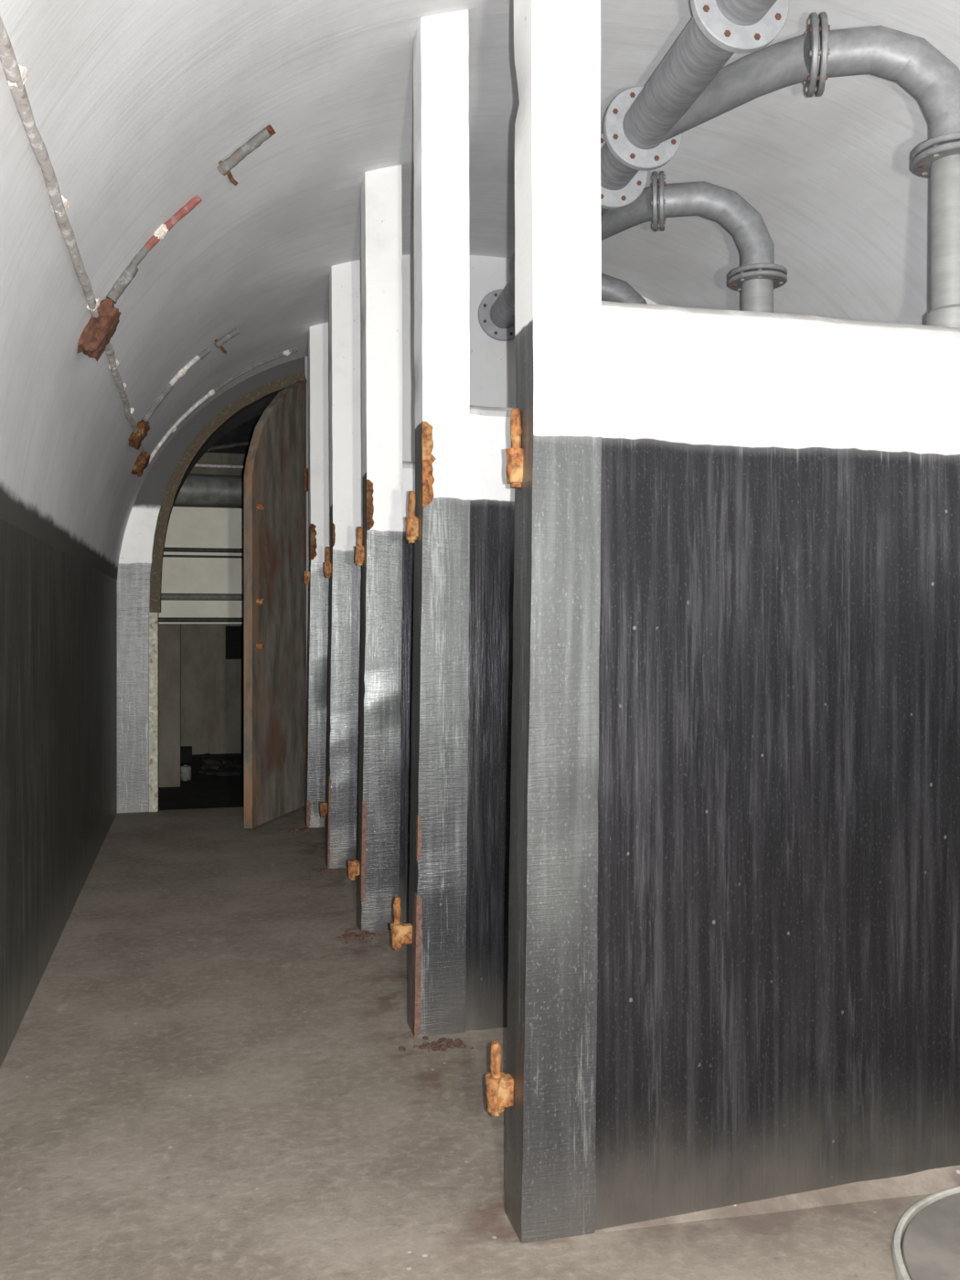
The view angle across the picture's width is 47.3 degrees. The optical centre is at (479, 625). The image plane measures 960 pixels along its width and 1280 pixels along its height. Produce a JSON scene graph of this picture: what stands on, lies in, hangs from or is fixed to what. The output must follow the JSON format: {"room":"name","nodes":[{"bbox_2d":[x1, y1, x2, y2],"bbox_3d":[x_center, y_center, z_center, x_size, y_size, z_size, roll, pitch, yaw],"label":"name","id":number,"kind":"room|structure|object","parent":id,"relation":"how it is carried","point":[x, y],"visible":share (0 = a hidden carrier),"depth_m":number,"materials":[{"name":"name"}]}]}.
{"room":"underground bunker","nodes":[
{"label":"underground bunker","id":0,"kind":"room"},
{"bbox_2d":[0,518,117,1067],"bbox_3d":[-1.594,0.600,3.362,0.160,1.900,10.500,0,0,-14],"label":"wall","id":1,"kind":"structure","parent":0,"point":[58,612],"depth_m":4.59,"materials":[{"name":"paint"}]},
{"bbox_2d":[158,753,244,810],"bbox_3d":[-3.168,2.125,13.335,6.800,0.150,8.990,0,0,-14],"label":"floor","id":2,"kind":"structure","parent":0,"point":[201,791],"depth_m":13.55,"materials":[{"name":"black"}]},
{"bbox_2d":[158,623,181,787],"bbox_3d":[-4.140,1.015,14.069,0.575,2.070,0.390,0,0,-14],"label":"wall","id":3,"kind":"structure","parent":2,"relation":"on","point":[169,634],"depth_m":13.92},
{"bbox_2d":[181,746,191,763],"bbox_3d":[-4.422,1.935,16.417,0.220,0.230,0.200,0,0,-14],"label":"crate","id":4,"kind":"object","parent":2,"relation":"on","point":[186,751],"visible":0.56,"depth_m":16.33,"materials":[{"name":"black"}]},
{"bbox_2d":[181,764,191,780],"bbox_3d":[-3.889,1.952,14.487,0.165,0.225,0.158,0,0,-14],"label":"canister","id":5,"kind":"object","parent":2,"relation":"on","point":[186,770],"visible":0.8,"depth_m":14.43,"materials":[{"name":"white metal"}]},
{"bbox_2d":[197,753,244,776],"bbox_3d":[-3.252,2.034,16.149,1.757,0.185,2.259,0,0,-14],"label":"rubble","id":6,"kind":"object","parent":2,"relation":"on","point":[225,766],"visible":0.43,"depth_m":15.52,"materials":[{"name":"grey stone"}]},
{"bbox_2d":[173,452,247,754],"bbox_3d":[-4.246,-0.350,17.596,6.800,4.800,0.200,0,0,-14],"label":"wall","id":7,"kind":"structure","parent":0,"point":[212,685],"depth_m":17.49,"materials":[{"name":"paint"}]},
{"bbox_2d":[225,626,244,659],"bbox_3d":[-3.730,0.270,17.412,0.590,0.520,0.390,0,0,-14],"label":"box","id":8,"kind":"object","parent":7,"relation":"attached to","point":[234,634],"visible":0.36,"depth_m":17.18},
{"bbox_2d":[117,355,309,812],"bbox_3d":[-0.572,-0.427,9.191,4.722,3.755,0.300,0,0,-14],"label":"wall","id":9,"kind":"structure","parent":0,"point":[134,565],"depth_m":8.51,"materials":[{"name":"white paint"}]},
{"bbox_2d":[148,611,158,811],"bbox_3d":[-2.554,0.670,8.583,0.070,1.560,0.145,0,0,-14],"label":"trim","id":10,"kind":"structure","parent":9,"relation":"attached to","point":[153,617],"depth_m":8.51,"materials":[{"name":"paint"}]},
{"bbox_2d":[171,394,277,509],"bbox_3d":[-2.447,-0.125,9.366,1.750,4.350,0.940,0,0,-14],"label":"trim","id":11,"kind":"structure","parent":9,"relation":"attached to","point":[257,409],"depth_m":9.59,"materials":[{"name":"paint"}]},
{"bbox_2d":[149,372,307,612],"bbox_3d":[-1.990,-1.063,8.708,1.210,1.927,0.140,0,0,-14],"label":"door frame","id":12,"kind":"structure","parent":9,"relation":"attached to","point":[266,390],"depth_m":8.56,"materials":[{"name":"brown wood"}]},
{"bbox_2d":[244,380,308,828],"bbox_3d":[-1.501,-0.247,8.220,0.098,3.365,0.971,0,0,15],"label":"arched door","id":13,"kind":"structure","parent":9,"relation":"in","point":[276,472],"depth_m":8.12,"materials":[{"name":"wood"}]},
{"bbox_2d":[208,414,262,454],"bbox_3d":[-3.168,-2.825,13.335,7.200,0.150,8.990,0,0,-14],"label":"ceiling","id":14,"kind":"structure","parent":0,"point":[244,432],"depth_m":16.06,"materials":[{"name":"paint"}]},
{"bbox_2d":[204,440,251,453],"bbox_3d":[-2.881,-2.313,13.712,2.074,0.874,0.060,0,0,-14],"label":"pipe","id":15,"kind":"object","parent":14,"relation":"hanging from","point":[244,442],"visible":0.14,"depth_m":13.63,"materials":[{"name":"grey metal"}]},
{"bbox_2d":[0,805,932,1279],"bbox_3d":[0.745,1.510,3.985,4.682,0.120,10.560,0,0,-14],"label":"floor","id":16,"kind":"structure","parent":0,"point":[199,1080],"depth_m":3.26,"materials":[{"name":"concrete"}]},
{"bbox_2d":[279,827,310,833],"bbox_3d":[-1.297,1.444,7.701,0.218,0.037,0.112,0,0,-14],"label":"debris","id":17,"kind":"object","parent":16,"relation":"on","point":[304,829],"visible":1,"depth_m":7.70,"materials":[{"name":"brown"}]},
{"bbox_2d":[303,321,330,827],"bbox_3d":[0.338,-0.422,8.341,3.324,3.745,0.156,0,0,-14],"label":"wall","id":18,"kind":"structure","parent":16,"relation":"on","point":[318,335],"depth_m":7.89,"materials":[{"name":"white paint"}]},
{"bbox_2d":[306,869,348,874],"bbox_3d":[-0.881,1.445,6.449,0.289,0.021,0.106,0,0,-14],"label":"debris","id":19,"kind":"object","parent":16,"relation":"on","point":[330,871],"visible":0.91,"depth_m":6.43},
{"bbox_2d":[335,929,386,943],"bbox_3d":[-0.563,1.446,5.126,0.232,0.027,0.164,0,0,-29],"label":"debris","id":20,"kind":"object","parent":16,"relation":"on","point":[365,933],"visible":1,"depth_m":5.11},
{"bbox_2d":[347,164,415,931],"bbox_3d":[1.000,-0.390,5.651,3.359,3.680,0.157,0,0,-14],"label":"wall","id":21,"kind":"structure","parent":16,"relation":"on","point":[381,868],"depth_m":5.21,"materials":[{"name":"white paint"}]},
{"bbox_2d":[398,1035,473,1052],"bbox_3d":[-0.160,1.445,3.792,0.252,0.028,0.136,0,0,-14],"label":"debris","id":22,"kind":"object","parent":16,"relation":"on","point":[442,1044],"visible":1,"depth_m":3.77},
{"bbox_2d":[389,10,514,1037],"bbox_3d":[1.323,-0.390,4.330,3.381,3.680,0.156,0,0,-14],"label":"wall","id":23,"kind":"structure","parent":16,"relation":"on","point":[460,522],"depth_m":3.90,"materials":[{"name":"white paint"}]},
{"bbox_2d":[319,254,657,868],"bbox_3d":[0.662,-0.422,7.010,3.350,3.745,0.156,0,0,-14],"label":"wall","id":24,"kind":"structure","parent":16,"relation":"on","point":[492,361],"depth_m":6.57,"materials":[{"name":"white paint"}]},
{"bbox_2d":[477,0,810,341],"bbox_3d":[1.023,-1.920,2.841,0.558,0.314,8.134,0,0,-11],"label":"pipe","id":25,"kind":"object","parent":24,"relation":"attached to","point":[644,127],"visible":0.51,"depth_m":3.85,"materials":[{"name":"grey metal"}]},
{"bbox_2d":[601,273,647,304],"bbox_3d":[0.735,-0.280,6.082,0.582,3.460,0.250,0,0,11],"label":"pipe","id":26,"kind":"object","parent":16,"relation":"on","point":[613,289],"visible":0.04,"depth_m":6.02,"materials":[{"name":"grey metal"}]},
{"bbox_2d":[650,170,787,312],"bbox_3d":[1.051,-0.280,4.831,0.582,3.460,0.250,0,0,11],"label":"pipe","id":27,"kind":"object","parent":16,"relation":"on","point":[758,275],"visible":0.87,"depth_m":4.76,"materials":[{"name":"grey metal"}]},
{"bbox_2d":[485,0,959,1243],"bbox_3d":[1.655,-0.390,3.044,3.370,3.680,0.152,0,0,-14],"label":"wall","id":28,"kind":"structure","parent":16,"relation":"on","point":[733,975],"depth_m":2.71,"materials":[{"name":"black paint"}]},
{"bbox_2d":[601,1164,959,1232],"bbox_3d":[1.658,1.430,2.910,2.782,0.040,0.136,0,0,-14],"label":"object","id":29,"kind":"structure","parent":28,"relation":"attached to","point":[930,1181],"depth_m":2.77,"materials":[{"name":"concrete"}]},
{"bbox_2d":[803,11,959,328],"bbox_3d":[1.367,-0.280,3.581,0.582,3.460,0.250,0,0,11],"label":"pipe","id":30,"kind":"object","parent":16,"relation":"on","point":[909,60],"visible":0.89,"depth_m":3.52,"materials":[{"name":"grey metal"}]},
{"bbox_2d":[926,303,959,328],"bbox_3d":[1.531,-0.955,3.550,0.164,0.130,0.164,0,0,-14],"label":"flange","id":31,"kind":"object","parent":30,"relation":"attached to","point":[941,314],"depth_m":3.49,"materials":[{"name":"grey metal"}]},
{"bbox_2d":[892,1185,959,1279],"bbox_3d":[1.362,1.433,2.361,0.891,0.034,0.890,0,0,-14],"label":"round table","id":32,"kind":"object","parent":16,"relation":"on","point":[927,1235],"visible":1,"depth_m":2.53,"materials":[{"name":"grey concrete"}]},
{"bbox_2d":[0,0,959,579],"bbox_3d":[0.753,-1.413,3.955,5.010,2.126,10.500,0,0,-14],"label":"ceiling","id":33,"kind":"structure","parent":0,"point":[136,105],"depth_m":4.54,"materials":[{"name":"white paint"}]},
{"bbox_2d":[0,15,144,452],"bbox_3d":[-1.356,-1.187,3.757,0.059,0.066,7.550,0,0,-14],"label":"conduit","id":34,"kind":"object","parent":33,"relation":"attached to","point":[16,74],"visible":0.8,"depth_m":2.91,"materials":[{"name":"grey metal"}]},
{"bbox_2d":[77,298,121,361],"bbox_3d":[-1.487,-1.154,4.265,0.178,0.237,0.223,0,0,-14],"label":"junction box","id":35,"kind":"object","parent":33,"relation":"attached to","point":[97,334],"visible":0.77,"depth_m":4.19,"materials":[{"name":"brown metal"}]},
{"bbox_2d":[128,419,149,449],"bbox_3d":[-2.111,-1.174,6.755,0.151,0.180,0.251,0,0,-14],"label":"junction box","id":36,"kind":"object","parent":33,"relation":"attached to","point":[134,440],"visible":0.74,"depth_m":6.67,"materials":[{"name":"brown metal"}]},
{"bbox_2d":[131,451,150,477],"bbox_3d":[-2.349,-1.120,7.556,0.155,0.194,0.216,0,0,-14],"label":"junction box","id":37,"kind":"object","parent":33,"relation":"attached to","point":[142,462],"visible":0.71,"depth_m":7.49,"materials":[{"name":"brown metal"}]},
{"bbox_2d":[106,194,202,304],"bbox_3d":[-1.269,-1.469,4.270,0.363,0.447,0.064,0,0,-10],"label":"conduit","id":38,"kind":"object","parent":33,"relation":"attached to","point":[129,273],"visible":0.95,"depth_m":4.25,"materials":[{"name":"grey metal"}]},
{"bbox_2d":[141,347,211,421],"bbox_3d":[-1.879,-1.493,6.796,0.417,0.489,0.065,0,0,-14],"label":"conduit","id":39,"kind":"object","parent":33,"relation":"attached to","point":[207,350],"visible":0.94,"depth_m":6.78,"materials":[{"name":"grey metal"}]},
{"bbox_2d":[148,348,297,464],"bbox_3d":[-1.938,-1.656,8.274,1.116,0.944,0.111,0,0,-18],"label":"conduit","id":40,"kind":"object","parent":33,"relation":"attached to","point":[213,391],"visible":0.96,"depth_m":8.25,"materials":[{"name":"grey metal"}]},
{"bbox_2d":[214,328,240,353],"bbox_3d":[-1.578,-1.774,6.838,0.162,0.172,0.049,0,0,-14],"label":"holder","id":41,"kind":"object","parent":33,"relation":"attached to","point":[218,343],"visible":1,"depth_m":6.83,"materials":[{"name":"grey metal"}]},
{"bbox_2d":[217,124,276,185],"bbox_3d":[-0.886,-1.779,4.161,0.231,0.217,0.043,0,0,13],"label":"holder","id":42,"kind":"object","parent":33,"relation":"attached to","point":[225,167],"visible":1,"depth_m":4.15,"materials":[{"name":"grey metal"}]},
{"bbox_3d":[-6.676,-0.350,12.932,0.200,4.800,8.050,0,0,-14],"label":"wall","id":43,"kind":"structure","parent":0,"visible":0},
{"bbox_2d":[193,463,245,468],"bbox_3d":[-3.314,-2.020,13.912,6.780,0.040,0.040,0,0,-14],"label":"pipe","id":44,"kind":"object","parent":43,"relation":"attached to","point":[197,464],"visible":0.25,"depth_m":13.90,"materials":[{"name":"grey metal"}]},
{"bbox_3d":[0.110,-0.350,14.650,0.200,4.800,8.050,0,0,-14],"label":"wall","id":45,"kind":"structure","parent":0,"visible":0},
{"bbox_2d":[158,506,244,623],"bbox_3d":[-3.394,-0.760,14.227,6.800,1.480,0.450,0,0,-14],"label":"wall","id":46,"kind":"structure","parent":45,"relation":"attached to","point":[215,528],"depth_m":13.97,"materials":[{"name":"beige paint"}]},
{"bbox_2d":[173,473,244,507],"bbox_3d":[-3.363,-1.730,14.106,6.780,0.410,0.410,0,0,-14],"label":"ventilation duct","id":47,"kind":"object","parent":46,"relation":"on","point":[197,490],"visible":0.25,"depth_m":13.93,"materials":[{"name":"grey metal"}]},
{"bbox_2d":[158,617,244,622],"bbox_3d":[-3.330,-0.070,13.975,6.780,0.060,0.060,0,0,-14],"label":"pipe","id":48,"kind":"object","parent":45,"relation":"attached to","point":[160,619],"visible":0.25,"depth_m":13.90,"materials":[{"name":"grey metal"}]},
{"bbox_2d":[160,593,244,600],"bbox_3d":[-3.326,-0.360,13.961,6.780,0.090,0.090,0,0,-14],"label":"pipe","id":49,"kind":"object","parent":45,"relation":"attached to","point":[164,596],"visible":0.25,"depth_m":13.88,"materials":[{"name":"grey metal"}]},
{"bbox_2d":[163,547,244,553],"bbox_3d":[-3.330,-0.955,13.975,6.780,0.056,0.056,0,0,-14],"label":"pipe","id":50,"kind":"object","parent":45,"relation":"attached to","point":[167,549],"visible":0.25,"depth_m":13.91,"materials":[{"name":"grey metal"}]},
{"bbox_2d":[163,554,244,558],"bbox_3d":[-3.333,-0.875,13.988,6.780,0.032,0.032,0,0,-14],"label":"pipe","id":51,"kind":"object","parent":45,"relation":"attached to","point":[168,556],"visible":0.25,"depth_m":13.93,"materials":[{"name":"grey metal"}]}
]}

